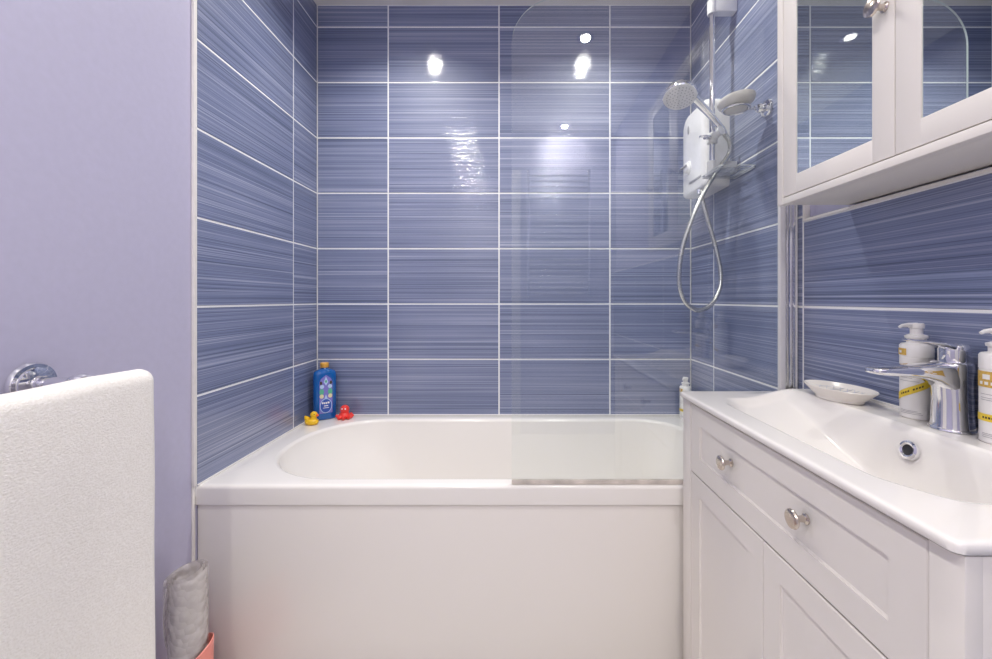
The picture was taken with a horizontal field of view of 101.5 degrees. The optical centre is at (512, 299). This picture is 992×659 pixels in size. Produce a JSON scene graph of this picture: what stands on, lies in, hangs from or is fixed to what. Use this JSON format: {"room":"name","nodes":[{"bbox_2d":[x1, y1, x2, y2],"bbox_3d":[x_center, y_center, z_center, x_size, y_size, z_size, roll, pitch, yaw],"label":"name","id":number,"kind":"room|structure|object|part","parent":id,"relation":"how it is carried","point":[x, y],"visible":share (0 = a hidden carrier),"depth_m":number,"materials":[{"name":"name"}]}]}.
{"room":"bathroom","nodes":[
{"label":"bathroom","id":0,"kind":"room"},
{"bbox_2d":[0,0,316,658],"bbox_3d":[-0.955,-0.130,0.506,0.128,2.420,2.912,0,0,0],"label":"wall","id":1,"kind":"structure","parent":0,"point":[95,95],"depth_m":1.06,"materials":[{"name":"purple paint"}]},
{"bbox_2d":[3,362,96,393],"bbox_3d":[-0.825,0.157,0.531,0.146,0.080,0.595,0,0,0],"label":"towel rail","id":2,"kind":"object","parent":1,"relation":"attached to","point":[30,375],"visible":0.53,"depth_m":0.74,"materials":[{"name":"silver metal"}]},
{"bbox_3d":[-0.821,0.157,0.754,0.115,0.039,0.039,0,0,0],"label":"arm","id":3,"kind":"part","parent":2,"relation":"part of","materials":[{"name":"silver metal"}]},
{"bbox_2d":[0,369,155,658],"bbox_3d":[-0.760,0.490,0.570,0.058,0.702,0.539,0,0,0],"label":"bath towel","id":4,"kind":"object","parent":2,"relation":"hanging from","point":[77,456],"visible":1,"depth_m":0.69,"materials":[{"name":"white fabric"}]},
{"bbox_2d":[191,0,196,643],"bbox_3d":[-0.894,-0.130,1.136,0.008,2.420,0.010,0,0,0],"label":"trim","id":5,"kind":"structure","parent":1,"relation":"attached to","point":[193,2],"depth_m":1.13,"materials":[{"name":"white plastic"}]},
{"bbox_2d":[317,5,690,413],"bbox_3d":[-0.041,-0.393,1.849,1.700,1.895,0.014,0,0,0],"label":"wall","id":6,"kind":"structure","parent":0,"point":[503,219],"depth_m":1.84,"materials":[{"name":"blue tile"}]},
{"bbox_2d":[197,414,679,484],"bbox_3d":[-0.041,0.523,1.492,1.700,0.004,0.700,0,0,0],"label":"trim","id":7,"kind":"structure","parent":6,"relation":"attached to","point":[338,414],"depth_m":1.84,"materials":[{"name":"white plastic"}]},
{"bbox_2d":[314,0,693,4],"bbox_3d":[-0.039,-1.390,0.451,1.960,0.100,3.042,0,0,0],"label":"ceiling","id":8,"kind":"structure","parent":0,"point":[318,2],"depth_m":1.83,"materials":[{"name":"white paint"}]},
{"bbox_2d":[691,0,991,427],"bbox_3d":[0.875,-0.130,0.506,0.132,2.420,2.912,0,0,0],"label":"wall","id":9,"kind":"structure","parent":0,"point":[924,256],"depth_m":1.09,"materials":[{"name":"blue tile"}]},
{"bbox_2d":[662,79,732,312],"bbox_3d":[0.665,-0.356,1.469,0.292,0.810,0.140,0,0,-21],"label":"shower","id":10,"kind":"object","parent":9,"relation":"attached to","point":[680,94],"visible":0.97,"depth_m":1.45,"materials":[{"name":"silver metal"}]},
{"bbox_3d":[0.684,-0.670,1.438,0.146,0.149,0.035,0,0,0],"label":"handle","id":11,"kind":"part","parent":10,"relation":"part of","materials":[{"name":"silver metal"}]},
{"bbox_2d":[680,99,729,198],"bbox_3d":[0.755,-0.586,1.618,0.106,0.349,0.214,0,0,0],"label":"shower","id":12,"kind":"object","parent":9,"relation":"attached to","point":[695,149],"visible":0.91,"depth_m":1.57,"materials":[{"name":"white plastic"}]},
{"bbox_2d":[699,0,736,175],"bbox_3d":[0.738,-0.782,1.457,0.142,0.665,0.072,0,0,0],"label":"shower rail","id":13,"kind":"object","parent":9,"relation":"attached to","point":[715,8],"visible":0.9,"depth_m":1.47,"materials":[{"name":"silver metal"}]},
{"bbox_3d":[0.692,-0.582,1.455,0.049,0.018,0.027,0,0,0],"label":"clamp lever","id":14,"kind":"part","parent":13,"relation":"part of","materials":[{"name":"silver metal"}]},
{"bbox_2d":[702,164,754,178],"bbox_3d":[0.748,-0.445,1.413,0.119,0.011,0.128,0,0,0],"label":"soap tray","id":15,"kind":"object","parent":13,"relation":"attached to","point":[752,167],"visible":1,"depth_m":1.41,"materials":[{"name":"silver plastic"}]},
{"bbox_2d":[721,99,772,117],"bbox_3d":[0.740,-0.607,1.293,0.139,0.054,0.084,0,0,0],"label":"holder","id":16,"kind":"object","parent":9,"relation":"attached to","point":[766,108],"visible":1,"depth_m":1.27,"materials":[{"name":"silver metal"}]},
{"bbox_2d":[717,89,755,113],"bbox_3d":[0.712,-0.621,1.293,0.102,0.034,0.136,0,0,0],"label":"soap dish","id":17,"kind":"object","parent":16,"relation":"attached to","point":[744,95],"visible":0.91,"depth_m":1.26,"materials":[{"name":"white ceramic"}]},
{"bbox_2d":[803,205,809,218],"bbox_3d":[0.816,-0.782,1.127,0.016,1.115,0.008,0,0,0],"label":"trim","id":18,"kind":"structure","parent":9,"relation":"attached to","point":[806,208],"depth_m":1.12,"materials":[{"name":"white plastic"}]},
{"bbox_2d":[777,0,991,205],"bbox_3d":[0.718,-0.560,0.684,0.207,0.670,0.598,0,0,0],"label":"upper cabinet","id":19,"kind":"object","parent":9,"relation":"attached to","point":[876,98],"visible":1,"depth_m":0.73,"materials":[{"name":"white wood"}]},
{"bbox_2d":[797,0,871,172],"bbox_3d":[0.646,-0.558,0.823,0.004,0.550,0.199,0,0,0],"label":"mirror","id":20,"kind":"object","parent":19,"relation":"attached to","point":[834,37],"depth_m":0.82,"materials":[{"name":"white mirror"}]},
{"bbox_3d":[0.651,-0.558,0.823,0.017,0.630,0.280,0,0,0],"label":"door","id":21,"kind":"part","parent":19,"relation":"part of","materials":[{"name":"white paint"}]},
{"bbox_3d":[0.629,-0.505,0.700,0.029,0.032,0.032,0,0,0],"label":"knob","id":22,"kind":"part","parent":19,"relation":"part of","materials":[{"name":"silver metal"}]},
{"bbox_3d":[0.651,-0.558,0.543,0.017,0.630,0.276,0,0,0],"label":"door","id":23,"kind":"part","parent":19,"relation":"part of","materials":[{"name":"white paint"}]},
{"bbox_2d":[922,0,991,117],"bbox_3d":[0.646,-0.558,0.543,0.004,0.550,0.194,0,0,0],"label":"mirror","id":24,"kind":"object","parent":19,"relation":"attached to","point":[957,34],"depth_m":0.59,"materials":[{"name":"white mirror"}]},
{"bbox_2d":[802,167,991,221],"bbox_3d":[0.816,-0.221,0.090,0.016,0.008,2.080,0,0,0],"label":"trim","id":25,"kind":"structure","parent":9,"relation":"attached to","point":[986,170],"depth_m":0.83,"materials":[{"name":"beige tile"}]},
{"bbox_3d":[-0.039,1.130,0.451,1.959,0.100,3.042,0,0,0],"label":"floor","id":26,"kind":"structure","parent":0,"visible":0},
{"bbox_2d":[175,632,213,658],"bbox_3d":[-0.816,0.971,1.015,0.108,0.216,0.108,0,0,0],"label":"bucket","id":27,"kind":"object","parent":26,"relation":"on","point":[203,647],"visible":1,"depth_m":1.06,"materials":[{"name":"pink plastic"}]},
{"bbox_2d":[195,415,682,658],"bbox_3d":[-0.044,0.802,1.492,1.706,0.555,0.700,0,0,0],"label":"bathtub","id":28,"kind":"object","parent":26,"relation":"on","point":[359,536],"visible":0.7,"depth_m":1.15,"materials":[{"name":"white ceramic"}]},
{"bbox_2d":[304,411,318,424],"bbox_3d":[-0.846,0.497,1.700,0.051,0.056,0.052,0,0,-40],"label":"rubber duck","id":29,"kind":"object","parent":28,"relation":"on","point":[312,420],"visible":1,"depth_m":1.69},
{"bbox_2d":[313,362,335,420],"bbox_3d":[-0.832,0.401,1.787,0.094,0.247,0.060,0,0,-36],"label":"liquid bottle","id":30,"kind":"object","parent":28,"relation":"on","point":[324,379],"visible":0.92,"depth_m":1.76,"materials":[{"name":"blue plastic"}]},
{"bbox_2d":[335,405,353,419],"bbox_3d":[-0.742,0.494,1.786,0.075,0.060,0.075,0,0,11],"label":"toy","id":31,"kind":"object","parent":28,"relation":"on","point":[344,410],"visible":1,"depth_m":1.77,"materials":[{"name":"red plastic"}]},
{"bbox_3d":[-0.044,0.830,1.157,1.704,0.500,0.012,0,0,0],"label":"panel","id":32,"kind":"part","parent":28,"relation":"part of","materials":[{"name":"white plastic"}]},
{"bbox_2d":[512,0,798,483],"bbox_3d":[0.403,-0.170,1.153,0.813,1.387,0.020,0,0,0],"label":"screen","id":33,"kind":"object","parent":28,"relation":"on","point":[788,216],"visible":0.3,"depth_m":1.15,"materials":[{"name":"clear glass"}]},
{"bbox_3d":[0.379,-0.172,1.153,0.766,1.371,0.005,0,0,0],"label":"glass pane","id":34,"kind":"part","parent":33,"relation":"part of","materials":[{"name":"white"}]},
{"bbox_2d":[679,377,691,418],"bbox_3d":[0.759,0.433,1.785,0.051,0.183,0.050,0,0,-3],"label":"pump bottle","id":35,"kind":"object","parent":28,"relation":"on","point":[685,386],"visible":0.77,"depth_m":1.77,"materials":[{"name":"white plastic"}]},
{"bbox_2d":[683,398,991,658],"bbox_3d":[0.626,0.674,0.774,0.363,0.811,0.702,0,0,0],"label":"vanity cabinet","id":36,"kind":"object","parent":26,"relation":"on","point":[780,561],"visible":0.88,"depth_m":0.67,"materials":[{"name":"white wood"}]},
{"bbox_3d":[0.464,0.357,0.887,0.029,0.032,0.032,0,0,0],"label":"knob","id":37,"kind":"part","parent":36,"relation":"part of","materials":[{"name":"silver metal"}]},
{"bbox_3d":[0.482,0.732,0.923,0.017,0.550,0.308,0,0,0],"label":"door","id":38,"kind":"part","parent":36,"relation":"part of","materials":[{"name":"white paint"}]},
{"bbox_3d":[0.464,0.357,0.660,0.029,0.032,0.032,0,0,0],"label":"knob","id":39,"kind":"part","parent":36,"relation":"part of","materials":[{"name":"silver metal"}]},
{"bbox_3d":[0.482,0.732,0.615,0.017,0.550,0.304,0,0,0],"label":"door","id":40,"kind":"part","parent":36,"relation":"part of","materials":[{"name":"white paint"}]},
{"bbox_2d":[680,389,991,555],"bbox_3d":[0.635,0.304,0.774,0.346,0.164,0.707,0,0,0],"label":"basin","id":41,"kind":"object","parent":36,"relation":"in","point":[937,484],"visible":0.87,"depth_m":0.70,"materials":[{"name":"white ceramic"}]},
{"bbox_2d":[804,380,879,404],"bbox_3d":[0.742,0.213,0.922,0.098,0.030,0.160,0,0,-8],"label":"soap dish","id":42,"kind":"object","parent":41,"relation":"on","point":[828,390],"visible":1,"depth_m":0.91,"materials":[{"name":"white ceramic"}]},
{"bbox_2d":[898,323,934,420],"bbox_3d":[0.779,0.136,0.783,0.051,0.183,0.050,0,0,42],"label":"pump bottle","id":43,"kind":"object","parent":41,"relation":"on","point":[914,393],"visible":0.84,"depth_m":0.77,"materials":[{"name":"white plastic"}]},
{"bbox_2d":[865,338,977,434],"bbox_3d":[0.714,0.148,0.711,0.176,0.159,0.062,0,0,0],"label":"mixer tap","id":44,"kind":"object","parent":41,"relation":"on","point":[950,377],"visible":1,"depth_m":0.69,"materials":[{"name":"silver metal"}]},
{"bbox_3d":[0.695,0.139,0.711,0.137,0.058,0.049,0,0,0],"label":"spout","id":45,"kind":"part","parent":44,"relation":"part of","materials":[{"name":"silver metal"}]},
{"bbox_3d":[0.742,0.089,0.711,0.109,0.041,0.042,0,0,0],"label":"lever","id":46,"kind":"part","parent":44,"relation":"part of","materials":[{"name":"silver metal"}]},
{"bbox_2d":[978,328,991,443],"bbox_3d":[0.774,0.136,0.642,0.051,0.183,0.050,0,0,42],"label":"pump bottle","id":47,"kind":"object","parent":41,"relation":"on","point":[984,358],"visible":1,"depth_m":0.64,"materials":[{"name":"white plastic"}]}
]}

